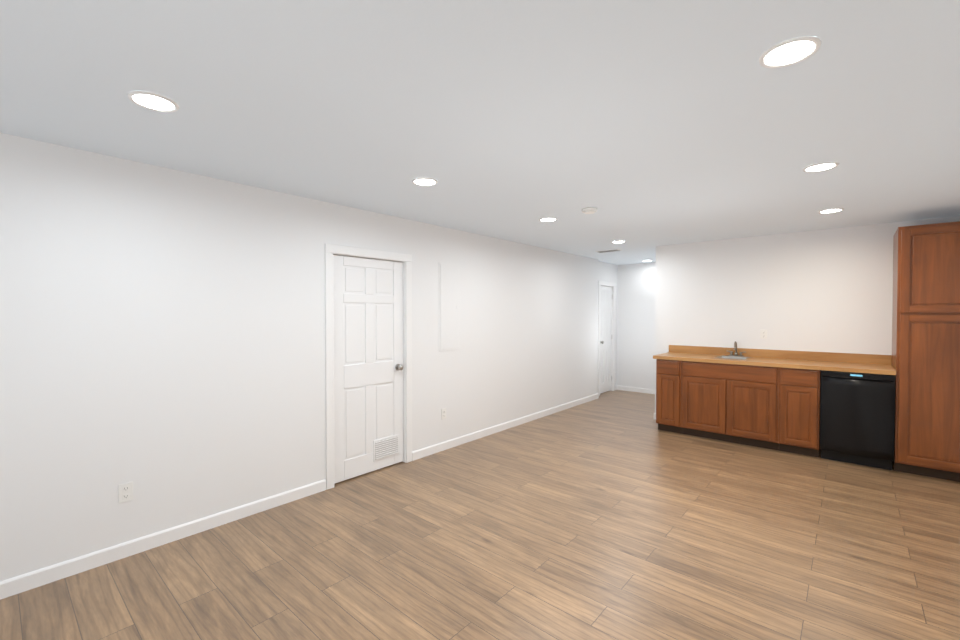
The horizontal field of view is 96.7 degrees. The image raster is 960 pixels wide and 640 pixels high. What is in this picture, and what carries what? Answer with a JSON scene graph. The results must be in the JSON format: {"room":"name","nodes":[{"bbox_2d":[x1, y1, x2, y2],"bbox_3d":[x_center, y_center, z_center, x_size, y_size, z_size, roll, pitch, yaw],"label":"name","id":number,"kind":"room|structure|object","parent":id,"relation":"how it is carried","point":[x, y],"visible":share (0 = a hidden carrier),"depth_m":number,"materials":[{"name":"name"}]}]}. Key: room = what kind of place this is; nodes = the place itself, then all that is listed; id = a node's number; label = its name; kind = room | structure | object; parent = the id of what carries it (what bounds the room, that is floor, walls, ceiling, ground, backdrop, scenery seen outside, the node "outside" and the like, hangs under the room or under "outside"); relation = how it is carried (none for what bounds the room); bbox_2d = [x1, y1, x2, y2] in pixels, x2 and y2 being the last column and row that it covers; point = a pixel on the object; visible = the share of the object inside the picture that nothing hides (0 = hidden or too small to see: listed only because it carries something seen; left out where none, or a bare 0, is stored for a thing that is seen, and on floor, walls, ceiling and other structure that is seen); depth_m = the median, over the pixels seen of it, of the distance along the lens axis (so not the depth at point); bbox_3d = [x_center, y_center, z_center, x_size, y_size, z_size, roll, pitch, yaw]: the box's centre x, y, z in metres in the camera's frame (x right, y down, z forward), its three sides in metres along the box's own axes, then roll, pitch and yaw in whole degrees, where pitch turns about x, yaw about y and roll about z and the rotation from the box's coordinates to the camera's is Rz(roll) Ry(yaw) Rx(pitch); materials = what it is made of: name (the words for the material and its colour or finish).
{"room":"finished basement","nodes":[
{"label":"finished basement","id":0,"kind":"room"},
{"bbox_2d":[0,133,597,581],"bbox_3d":[-0.961,0.215,4.125,0.120,2.450,9.150,1,1,41],"label":"wall","id":1,"kind":"structure","parent":0,"point":[162,337],"depth_m":2.90,"materials":[{"name":"white paint"}]},
{"bbox_2d":[118,481,132,502],"bbox_3d":[-2.185,1.063,2.632,0.008,0.115,0.070,1,1,41],"label":"electrical outlet","id":2,"kind":"object","parent":1,"relation":"attached to","point":[125,492],"visible":1,"depth_m":2.63,"materials":[{"name":"white plastic"}]},
{"bbox_2d":[0,479,325,599],"bbox_3d":[-2.615,1.426,2.142,0.012,0.090,3.960,1,1,41],"label":"baseboard","id":3,"kind":"structure","parent":1,"relation":"attached to","point":[36,578],"depth_m":2.70,"materials":[{"name":"white paint"}]},
{"bbox_2d":[333,255,403,483],"bbox_3d":[-1.015,0.429,3.989,0.108,2.002,0.780,1,1,41],"label":"closet door","id":4,"kind":"structure","parent":1,"relation":"in","point":[368,360],"depth_m":3.98,"materials":[{"name":"white paint"}]},
{"bbox_2d":[325,243,411,489],"bbox_3d":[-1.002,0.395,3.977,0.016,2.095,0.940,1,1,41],"label":"door frame","id":5,"kind":"structure","parent":1,"relation":"attached to","point":[330,249],"depth_m":3.67,"materials":[{"name":"white paint"}]},
{"bbox_2d":[442,408,445,418],"bbox_3d":[-0.396,1.031,4.690,0.008,0.115,0.070,1,1,41],"label":"electrical outlet","id":6,"kind":"object","parent":1,"relation":"attached to","point":[444,413],"visible":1,"depth_m":4.69,"materials":[{"name":"white plastic"}]},
{"bbox_2d":[439,262,459,351],"bbox_3d":[-0.337,-0.145,4.736,0.012,0.970,0.320,1,1,41],"label":"electrical panel","id":7,"kind":"object","parent":1,"relation":"attached to","point":[449,306],"visible":1,"depth_m":4.73,"materials":[{"name":"white paint"}]},
{"bbox_2d":[412,393,597,460],"bbox_3d":[0.700,1.367,5.952,0.012,0.090,4.240,1,1,41],"label":"baseboard","id":8,"kind":"structure","parent":1,"relation":"attached to","point":[432,449],"depth_m":5.32,"materials":[{"name":"white paint"}]},
{"bbox_2d":[0,390,959,639],"bbox_3d":[0.719,1.502,3.379,5.220,0.100,10.440,1,1,41],"label":"floor","id":9,"kind":"structure","parent":0,"point":[614,515],"depth_m":2.64,"materials":[{"name":"brown wood"}]},
{"bbox_2d":[656,359,682,433],"bbox_3d":[2.555,0.955,5.573,0.300,0.925,0.623,1,1,41],"label":"base cabinet","id":10,"kind":"object","parent":9,"relation":"on","point":[668,395],"visible":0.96,"depth_m":5.34,"materials":[{"name":"brown wood"}]},
{"bbox_2d":[681,361,778,450],"bbox_3d":[3.041,0.962,5.150,0.986,0.925,0.623,1,1,41],"label":"base cabinet","id":11,"kind":"object","parent":9,"relation":"on","point":[736,403],"visible":0.92,"depth_m":4.89,"materials":[{"name":"brown wood"}]},
{"bbox_2d":[653,345,895,374],"bbox_3d":[3.250,0.430,4.946,2.222,0.140,0.645,1,1,41],"label":"countertop","id":12,"kind":"structure","parent":11,"relation":"on","point":[857,363],"depth_m":4.82,"materials":[{"name":"brown wood"}]},
{"bbox_2d":[714,356,750,359],"bbox_3d":[3.050,0.523,5.153,0.326,0.144,0.316,1,1,41],"label":"bar sink","id":13,"kind":"object","parent":12,"relation":"in","point":[734,357],"visible":0.19,"depth_m":5.23,"materials":[{"name":"silver metal"}]},
{"bbox_2d":[727,341,744,356],"bbox_3d":[3.164,0.359,5.281,0.216,0.190,0.140,1,1,41],"label":"faucet","id":14,"kind":"object","parent":12,"relation":"on","point":[735,349],"visible":0.98,"depth_m":5.30,"materials":[{"name":"silver metal"}]},
{"bbox_2d":[778,367,820,457],"bbox_3d":[3.545,0.968,4.712,0.345,0.925,0.623,1,1,41],"label":"base cabinet","id":15,"kind":"object","parent":9,"relation":"on","point":[799,414],"visible":0.94,"depth_m":4.48,"materials":[{"name":"brown wood"}]},
{"bbox_2d":[820,370,894,469],"bbox_3d":[3.871,0.976,4.399,0.545,0.919,0.608,1,1,41],"label":"dishwasher","id":16,"kind":"object","parent":9,"relation":"on","point":[857,418],"visible":1,"depth_m":4.17,"materials":[{"name":"black metal"}]},
{"bbox_2d":[892,221,959,481],"bbox_3d":[4.287,0.286,4.057,0.503,2.310,0.621,1,1,41],"label":"tall cabinet","id":17,"kind":"object","parent":9,"relation":"on","point":[926,320],"visible":1,"depth_m":3.86,"materials":[{"name":"brown wood"}]},
{"bbox_2d":[0,0,959,264],"bbox_3d":[0.719,-1.048,3.340,5.220,0.100,10.440,1,1,41],"label":"ceiling","id":18,"kind":"structure","parent":0,"point":[644,126],"depth_m":1.95,"materials":[{"name":"white paint"}]},
{"bbox_2d":[127,91,178,111],"bbox_3d":[-1.457,-0.972,1.906,0.184,0.006,0.184,1,1,41],"label":"recessed light","id":19,"kind":"object","parent":18,"relation":"in","point":[152,101],"visible":1,"depth_m":1.90,"materials":[{"name":"white paint"}]},
{"bbox_2d":[412,178,437,185],"bbox_3d":[-0.396,-0.990,3.064,0.184,0.006,0.184,1,1,41],"label":"recessed light","id":20,"kind":"object","parent":18,"relation":"in","point":[424,181],"visible":1,"depth_m":3.05,"materials":[{"name":"white paint"}]},
{"bbox_2d":[539,217,556,221],"bbox_3d":[0.688,-1.009,4.295,0.184,0.006,0.184,1,1,41],"label":"recessed light","id":21,"kind":"object","parent":18,"relation":"in","point":[549,219],"visible":0.98,"depth_m":4.29,"materials":[{"name":"white paint"}]},
{"bbox_2d":[582,207,596,213],"bbox_3d":[0.994,-0.988,3.870,0.136,0.036,0.136,1,1,41],"label":"smoke detector","id":22,"kind":"object","parent":18,"relation":"attached to","point":[590,210],"visible":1,"depth_m":3.83,"materials":[{"name":"white plastic"}]},
{"bbox_2d":[595,249,621,252],"bbox_3d":[1.941,-1.041,6.452,0.360,0.010,0.160,1,1,41],"label":"ceiling vent","id":23,"kind":"object","parent":18,"relation":"in","point":[608,251],"visible":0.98,"depth_m":6.45,"materials":[{"name":"grey metal"}]},
{"bbox_2d":[759,36,820,67],"bbox_3d":[1.120,-0.967,1.547,0.184,0.006,0.184,1,1,41],"label":"recessed light","id":24,"kind":"object","parent":18,"relation":"in","point":[789,52],"visible":1,"depth_m":1.54,"materials":[{"name":"white paint"}]},
{"bbox_2d":[803,162,838,171],"bbox_3d":[2.198,-0.985,2.756,0.184,0.006,0.184,1,1,41],"label":"recessed light","id":25,"kind":"object","parent":18,"relation":"in","point":[819,167],"visible":0.98,"depth_m":2.75,"materials":[{"name":"white paint"}]},
{"bbox_2d":[818,208,843,212],"bbox_3d":[3.230,-1.003,3.926,0.184,0.006,0.184,1,1,41],"label":"recessed light","id":26,"kind":"object","parent":18,"relation":"in","point":[833,210],"visible":0.96,"depth_m":3.91,"materials":[{"name":"white paint"}]},
{"bbox_2d":[598,261,617,385],"bbox_3d":[2.310,0.154,8.038,0.120,2.450,1.050,1,1,41],"label":"wall","id":27,"kind":"structure","parent":0,"point":[607,272],"depth_m":8.17,"materials":[{"name":"white paint"}]},
{"bbox_2d":[600,286,611,393],"bbox_3d":[2.381,0.366,8.046,0.108,2.002,0.580,1,1,41],"label":"hall door","id":28,"kind":"structure","parent":27,"relation":"in","point":[606,340],"depth_m":8.08,"materials":[{"name":"white paint"}]},
{"bbox_2d":[598,281,615,395],"bbox_3d":[2.346,0.331,8.070,0.136,2.095,0.730,1,1,41],"label":"door frame","id":29,"kind":"structure","parent":27,"relation":"attached to","point":[600,283],"depth_m":8.24,"materials":[{"name":"white paint"}]},
{"bbox_2d":[617,262,655,388],"bbox_3d":[3.260,0.155,7.987,1.620,2.450,0.120,1,1,41],"label":"wall","id":30,"kind":"structure","parent":0,"point":[636,287],"depth_m":8.14,"materials":[{"name":"white paint"}]},
{"bbox_2d":[617,385,654,393],"bbox_3d":[3.216,1.336,7.956,1.380,0.090,0.012,1,1,41],"label":"baseboard","id":31,"kind":"structure","parent":30,"relation":"attached to","point":[637,389],"depth_m":8.15,"materials":[{"name":"white paint"}]},
{"bbox_2d":[655,216,959,412],"bbox_3d":[3.667,0.200,5.089,3.040,2.450,0.120,1,1,41],"label":"wall","id":32,"kind":"structure","parent":0,"point":[827,290],"depth_m":5.06,"materials":[{"name":"white paint"}]},
{"bbox_2d":[760,329,766,338],"bbox_3d":[3.452,0.173,5.191,0.070,0.115,0.008,1,1,41],"label":"electrical outlet","id":33,"kind":"object","parent":32,"relation":"attached to","point":[763,334],"visible":1,"depth_m":5.19,"materials":[{"name":"white plastic"}]}
]}

